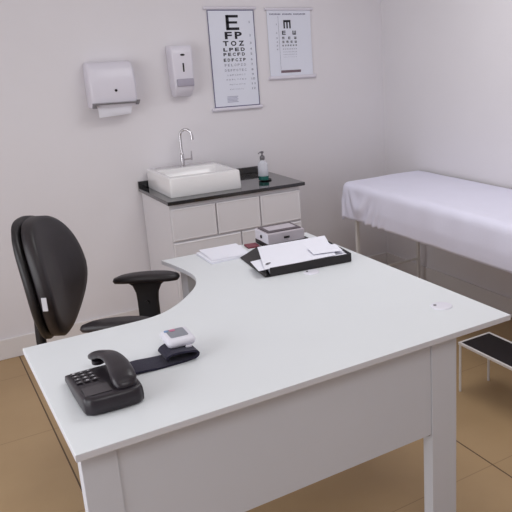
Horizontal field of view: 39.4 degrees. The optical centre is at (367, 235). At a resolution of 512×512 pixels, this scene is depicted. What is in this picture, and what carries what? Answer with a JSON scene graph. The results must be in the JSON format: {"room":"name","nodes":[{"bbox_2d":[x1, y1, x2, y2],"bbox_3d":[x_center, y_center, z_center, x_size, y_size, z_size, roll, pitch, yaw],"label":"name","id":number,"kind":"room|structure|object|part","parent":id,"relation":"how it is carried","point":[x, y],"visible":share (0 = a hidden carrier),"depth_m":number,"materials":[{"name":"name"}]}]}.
{"room":"examination room","nodes":[
{"label":"examination room","id":0,"kind":"room"},
{"bbox_2d":[0,0,386,339],"bbox_3d":[-1.638,-0.655,3.851,4.330,2.706,0.090,-12,18,-32],"label":"wall","id":1,"kind":"structure","parent":0,"point":[65,162],"depth_m":4.06,"materials":[{"name":"paint"}]},
{"bbox_2d":[83,61,139,117],"bbox_3d":[-1.404,-0.804,3.839,0.258,0.294,0.130,-12,18,-32],"label":"paper towel dispenser","id":2,"kind":"object","parent":1,"relation":"attached to","point":[110,87],"visible":1,"depth_m":3.80,"materials":[{"name":"plastic"}]},
{"bbox_2d":[98,106,131,117],"bbox_3d":[-1.390,-0.692,3.849,0.190,0.072,0.032,-12,18,-32],"label":"paper towel","id":3,"kind":"object","parent":2,"relation":"hanging from","point":[104,111],"depth_m":3.84,"materials":[{"name":"white paper"}]},
{"bbox_2d":[165,45,193,96],"bbox_3d":[-1.079,-0.950,4.043,0.127,0.288,0.108,-12,18,-32],"label":"soap dispenser","id":4,"kind":"object","parent":1,"relation":"attached to","point":[179,58],"visible":1,"depth_m":4.00,"materials":[{"name":"plastic"}]},
{"bbox_3d":[-1.049,-0.882,4.024,0.100,0.042,0.017,-12,18,-32],"label":"push lever","id":5,"kind":"part","parent":4,"relation":"part of","materials":[{"name":"white plastic"}]},
{"bbox_2d":[0,252,386,360],"bbox_3d":[-1.574,0.535,4.128,4.137,0.116,0.013,-12,18,-32],"label":"baseboard","id":6,"kind":"structure","parent":1,"relation":"attached to","point":[11,347],"depth_m":3.92,"materials":[{"name":"white paint"}]},
{"bbox_2d":[138,166,257,187],"bbox_3d":[-1.023,-0.364,4.285,0.764,0.039,0.016,-12,18,-32],"label":"backsplash","id":7,"kind":"structure","parent":1,"relation":"attached to","point":[141,184],"depth_m":4.42,"materials":[{"name":"black stone"}]},
{"bbox_2d":[203,7,262,111],"bbox_3d":[-0.814,-1.073,4.251,0.332,0.609,0.022,-12,18,-32],"label":"chart","id":8,"kind":"object","parent":1,"relation":"attached to","point":[231,30],"visible":1,"depth_m":4.25,"materials":[{"name":"paper"}]},
{"bbox_3d":[-0.824,-1.359,4.173,0.332,0.016,0.016,-12,18,-32],"label":"hanging rail","id":9,"kind":"part","parent":8,"relation":"part of","materials":[{"name":"plastic"}]},
{"bbox_2d":[227,96,238,102],"bbox_3d":[-0.830,-0.840,4.301,0.072,0.036,0.001,-12,18,-32],"label":"print","id":10,"kind":"object","parent":8,"relation":"on","point":[230,99],"depth_m":4.30},
{"bbox_3d":[-0.805,-0.790,4.328,0.332,0.022,0.022,-12,18,-32],"label":"hanging rail","id":11,"kind":"part","parent":8,"relation":"part of","materials":[{"name":"plastic"}]},
{"bbox_2d":[264,8,315,79],"bbox_3d":[-0.490,-1.220,4.440,0.337,0.434,0.022,-12,18,-32],"label":"chart","id":12,"kind":"object","parent":1,"relation":"attached to","point":[289,29],"visible":1,"depth_m":4.44,"materials":[{"name":"paper"}]},
{"bbox_3d":[-0.496,-1.421,4.385,0.337,0.016,0.016,-12,18,-32],"label":"hanging rail","id":13,"kind":"part","parent":12,"relation":"part of","materials":[{"name":"plastic"}]},
{"bbox_3d":[-0.483,-1.021,4.494,0.337,0.022,0.022,-12,18,-32],"label":"hanging rail","id":14,"kind":"part","parent":12,"relation":"part of","materials":[{"name":"plastic"}]},
{"bbox_2d":[0,318,511,511],"bbox_3d":[-0.019,1.181,1.931,4.149,0.072,5.548,-12,18,-32],"label":"floor","id":15,"kind":"structure","parent":0,"point":[39,472],"depth_m":2.81,"materials":[{"name":"beige tile"}]},
{"bbox_2d":[11,215,179,344],"bbox_3d":[-0.962,0.420,2.723,0.628,1.038,0.512,-3,15,-3],"label":"office chair","id":16,"kind":"object","parent":15,"relation":"on","point":[51,262],"visible":0.47,"depth_m":2.58,"materials":[{"name":"black plastic"}]},
{"bbox_3d":[-1.184,0.153,2.633,0.125,0.457,0.413,-3,15,-3],"label":"backrest","id":17,"kind":"part","parent":16,"relation":"part of","materials":[{"name":"black leather"}]},
{"bbox_3d":[-0.881,0.313,2.477,0.272,0.039,0.082,-3,15,-3],"label":"armrest","id":18,"kind":"part","parent":16,"relation":"part of","materials":[{"name":"black plastic"}]},
{"bbox_3d":[-0.912,0.170,2.878,0.272,0.039,0.082,-3,15,-3],"label":"armrest","id":19,"kind":"part","parent":16,"relation":"part of","materials":[{"name":"black plastic"}]},
{"bbox_3d":[-0.904,0.331,2.877,0.177,0.296,0.130,-3,15,-3],"label":"arm post","id":20,"kind":"part","parent":16,"relation":"part of","materials":[{"name":"black plastic"}]},
{"bbox_2d":[142,186,301,312],"bbox_3d":[-0.848,0.120,4.212,0.784,0.825,0.495,-12,18,-32],"label":"base cabinet","id":21,"kind":"object","parent":15,"relation":"on","point":[174,231],"visible":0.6,"depth_m":3.92,"materials":[{"name":"paint"}]},
{"bbox_3d":[-0.942,-0.074,3.800,0.250,0.178,0.016,-12,18,-32],"label":"drawer","id":22,"kind":"part","parent":21,"relation":"part of","materials":[{"name":"paint"}]},
{"bbox_3d":[-0.874,0.255,3.930,0.387,0.509,0.016,-12,18,-32],"label":"door","id":23,"kind":"part","parent":21,"relation":"part of","materials":[{"name":"paint"}]},
{"bbox_2d":[138,166,304,205],"bbox_3d":[-0.857,-0.308,4.098,0.822,0.059,0.525,-12,18,-32],"label":"countertop","id":24,"kind":"structure","parent":21,"relation":"on","point":[250,182],"depth_m":4.02,"materials":[{"name":"black stone"}]},
{"bbox_2d":[147,162,240,197],"bbox_3d":[-1.004,-0.331,4.030,0.413,0.107,0.411,-12,18,-32],"label":"vessel sink","id":25,"kind":"object","parent":24,"relation":"in","point":[206,177],"visible":1,"depth_m":3.91,"materials":[{"name":"white ceramic"}]},
{"bbox_2d":[179,128,193,166],"bbox_3d":[-1.063,-0.522,4.112,0.099,0.223,0.055,-1,15,3],"label":"faucet","id":26,"kind":"object","parent":25,"relation":"on","point":[182,159],"visible":1,"depth_m":4.10,"materials":[{"name":"silver metal"}]},
{"bbox_3d":[-1.060,-0.556,4.089,0.089,0.146,0.019,1,16,11],"label":"spout","id":27,"kind":"part","parent":26,"relation":"part of","materials":[{"name":"silver metal"}]},
{"bbox_3d":[-0.614,-0.337,4.197,0.076,0.007,0.076,-12,18,-32],"label":"soap dish","id":28,"kind":"object","parent":24,"relation":"on","visible":0},
{"bbox_2d":[258,151,268,179],"bbox_3d":[-0.627,-0.420,4.173,0.062,0.172,0.062,-12,18,-32],"label":"soap bottle","id":29,"kind":"object","parent":28,"relation":"on","point":[262,157],"visible":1,"depth_m":4.16,"materials":[{"name":"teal plastic"}]},
{"bbox_3d":[-0.726,-0.119,3.939,0.259,0.178,0.016,-12,18,-32],"label":"drawer","id":30,"kind":"part","parent":21,"relation":"part of","materials":[{"name":"paint"}]},
{"bbox_3d":[-0.549,0.187,4.138,0.384,0.509,0.016,-12,18,-32],"label":"door","id":31,"kind":"part","parent":21,"relation":"part of","materials":[{"name":"paint"}]},
{"bbox_3d":[-0.508,-0.165,4.079,0.256,0.178,0.016,-12,18,-32],"label":"drawer","id":32,"kind":"part","parent":21,"relation":"part of","materials":[{"name":"paint"}]},
{"bbox_2d":[23,232,510,511],"bbox_3d":[-0.462,0.595,2.559,1.345,0.756,1.359,-12,18,-32],"label":"desk","id":33,"kind":"object","parent":15,"relation":"on","point":[301,379],"visible":0.95,"depth_m":2.04,"materials":[{"name":"white laminate"}]},
{"bbox_3d":[-0.627,0.838,1.734,0.081,0.732,0.047,-12,18,-32],"label":"leg","id":34,"kind":"part","parent":33,"relation":"part of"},
{"bbox_2d":[65,350,143,415],"bbox_3d":[-0.703,0.366,1.844,0.150,0.084,0.284,-12,18,-32],"label":"telephone","id":35,"kind":"object","parent":33,"relation":"on","point":[112,386],"visible":1,"depth_m":1.77,"materials":[{"name":"plastic"}]},
{"bbox_2d":[130,327,199,373],"bbox_3d":[-0.606,0.328,2.019,0.216,0.061,0.140,-12,18,-32],"label":"monitor","id":36,"kind":"object","parent":33,"relation":"on","point":[178,348],"visible":0.98,"depth_m":2.01,"materials":[{"name":"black fabric"}]},
{"bbox_3d":[-0.752,0.478,3.068,0.045,0.732,0.082,-12,18,-32],"label":"leg","id":37,"kind":"part","parent":33,"relation":"part of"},
{"bbox_2d":[196,245,242,263],"bbox_3d":[-0.614,0.078,3.033,0.204,0.010,0.181,-12,18,-32],"label":"paper pad","id":38,"kind":"object","parent":33,"relation":"on","point":[200,254],"visible":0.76,"depth_m":2.96,"materials":[{"name":"white paper"}]},
{"bbox_2d":[199,243,247,259],"bbox_3d":[-0.624,0.068,3.040,0.172,0.005,0.181,-11,18,-29],"label":"paper sheet","id":39,"kind":"object","parent":38,"relation":"on","point":[231,250],"visible":0.98,"depth_m":3.04,"materials":[{"name":"white paper"}]},
{"bbox_2d":[244,243,259,248],"bbox_3d":[-0.523,0.044,3.152,0.054,0.007,0.062,-10,17,-27],"label":"notebook","id":40,"kind":"object","parent":33,"relation":"on","point":[250,245],"visible":0.98,"depth_m":3.14,"materials":[{"name":"red paper"}]},
{"bbox_3d":[-0.200,0.556,1.945,0.948,0.328,0.016,-12,18,-32],"label":"modesty panel","id":41,"kind":"part","parent":33,"relation":"part of","materials":[{"name":"white laminate"}]},
{"bbox_2d":[255,236,307,245],"bbox_3d":[-0.394,0.018,3.202,0.199,0.021,0.145,-11,18,-31],"label":"case","id":42,"kind":"object","parent":33,"relation":"on","point":[259,242],"visible":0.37,"depth_m":3.16,"materials":[{"name":"black plastic"}]},
{"bbox_2d":[255,222,303,244],"bbox_3d":[-0.402,-0.014,3.180,0.183,0.053,0.148,-11,18,-31],"label":"storage box","id":43,"kind":"object","parent":42,"relation":"on","point":[283,232],"visible":1,"depth_m":3.14,"materials":[{"name":"white cardboard"}]},
{"bbox_3d":[-0.404,-0.041,3.181,0.134,0.001,0.072,-11,18,-31],"label":"lid panel","id":44,"kind":"part","parent":43,"relation":"part of","materials":[{"name":"grey plastic"}]},
{"bbox_3d":[-0.403,-0.038,3.181,0.163,0.004,0.118,-11,18,-31],"label":"lid","id":45,"kind":"part","parent":43,"relation":"part of","materials":[{"name":"plastic"}]},
{"bbox_2d":[240,240,350,276],"bbox_3d":[-0.306,0.082,2.927,0.378,0.038,0.315,-10,17,-26],"label":"document tray","id":46,"kind":"object","parent":33,"relation":"on","point":[253,255],"visible":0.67,"depth_m":2.81,"materials":[{"name":"black plastic"}]},
{"bbox_2d":[267,253,345,273],"bbox_3d":[-0.298,0.083,2.931,0.344,0.022,0.271,-10,17,-27],"label":"paper sheet","id":47,"kind":"object","parent":46,"relation":"in","point":[340,253],"visible":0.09,"depth_m":2.88,"materials":[{"name":"white paper"}]},
{"bbox_3d":[-0.256,0.062,2.949,0.288,0.004,0.244,-12,18,-32],"label":"paper sheet","id":48,"kind":"object","parent":47,"relation":"on","visible":0},
{"bbox_2d":[251,257,325,270],"bbox_3d":[-0.328,0.093,2.840,0.320,0.002,0.170,-12,18,-32],"label":"paper sheet","id":49,"kind":"object","parent":48,"relation":"on","point":[258,265],"visible":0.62,"depth_m":2.78,"materials":[{"name":"white paper"}]},
{"bbox_2d":[257,235,335,269],"bbox_3d":[-0.296,0.064,2.908,0.380,0.013,0.286,-9,17,-26],"label":"paper sheet","id":50,"kind":"object","parent":49,"relation":"on","point":[280,254],"visible":0.98,"depth_m":2.89,"materials":[{"name":"white paper"}]},
{"bbox_2d":[308,244,342,253],"bbox_3d":[-0.180,0.055,2.915,0.127,0.006,0.090,-8,16,-21],"label":"paper sheet","id":51,"kind":"object","parent":50,"relation":"on","point":[333,247],"visible":1,"depth_m":2.91,"materials":[{"name":"white paper"}]},
{"bbox_3d":[0.235,0.658,2.288,0.100,0.732,0.047,-12,18,-32],"label":"leg","id":52,"kind":"part","parent":33,"relation":"part of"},
{"bbox_2d":[355,221,420,277],"bbox_3d":[0.571,0.165,3.971,0.566,0.774,1.738,-12,18,-32],"label":"bed","id":53,"kind":"object","parent":15,"relation":"on","point":[357,231],"visible":0.16,"depth_m":4.70,"materials":[{"name":"white metal"}]},
{"bbox_3d":[-0.064,0.095,4.480,0.022,0.659,0.022,-12,18,-32],"label":"leg","id":54,"kind":"part","parent":53,"relation":"part of","materials":[{"name":"white metal"}]},
{"bbox_3d":[0.338,0.011,4.738,0.022,0.659,0.022,-12,18,-32],"label":"leg","id":55,"kind":"part","parent":53,"relation":"part of","materials":[{"name":"white metal"}]},
{"bbox_2d":[341,170,511,272],"bbox_3d":[0.549,-0.103,3.902,0.619,0.252,1.774,-12,18,-32],"label":"sheet","id":56,"kind":"object","parent":53,"relation":"on","point":[472,220],"visible":1,"depth_m":3.82,"materials":[{"name":"fabric"}]},
{"bbox_2d":[458,332,511,391],"bbox_3d":[0.621,0.642,3.205,0.197,0.253,0.403,-12,18,-32],"label":"step stool","id":57,"kind":"object","parent":15,"relation":"on","point":[497,349],"visible":1,"depth_m":3.24,"materials":[{"name":"white metal"}]},
{"bbox_3d":[0.436,0.625,3.314,0.012,0.240,0.012,-12,18,-32],"label":"leg","id":58,"kind":"part","parent":57,"relation":"part of","materials":[{"name":"white metal"}]},
{"bbox_3d":[0.617,0.526,3.174,0.197,0.013,0.403,-12,18,-32],"label":"frame","id":59,"kind":"part","parent":57,"relation":"part of","materials":[{"name":"white metal"}]},
{"bbox_3d":[0.588,0.594,3.412,0.012,0.240,0.012,-12,18,-32],"label":"leg","id":60,"kind":"part","parent":57,"relation":"part of","materials":[{"name":"white metal"}]},
{"bbox_2d":[381,0,511,298],"bbox_3d":[1.695,-0.456,2.712,0.090,2.706,5.548,-12,18,-32],"label":"wall","id":61,"kind":"structure","parent":0,"point":[447,64],"depth_m":4.36,"materials":[{"name":"paint"}]},
{"bbox_2d":[387,252,511,317],"bbox_3d":[1.692,0.732,3.007,0.013,0.116,5.548,-12,18,-32],"label":"baseboard","id":62,"kind":"structure","parent":61,"relation":"attached to","point":[502,303],"depth_m":4.59,"materials":[{"name":"white paint"}]}
]}

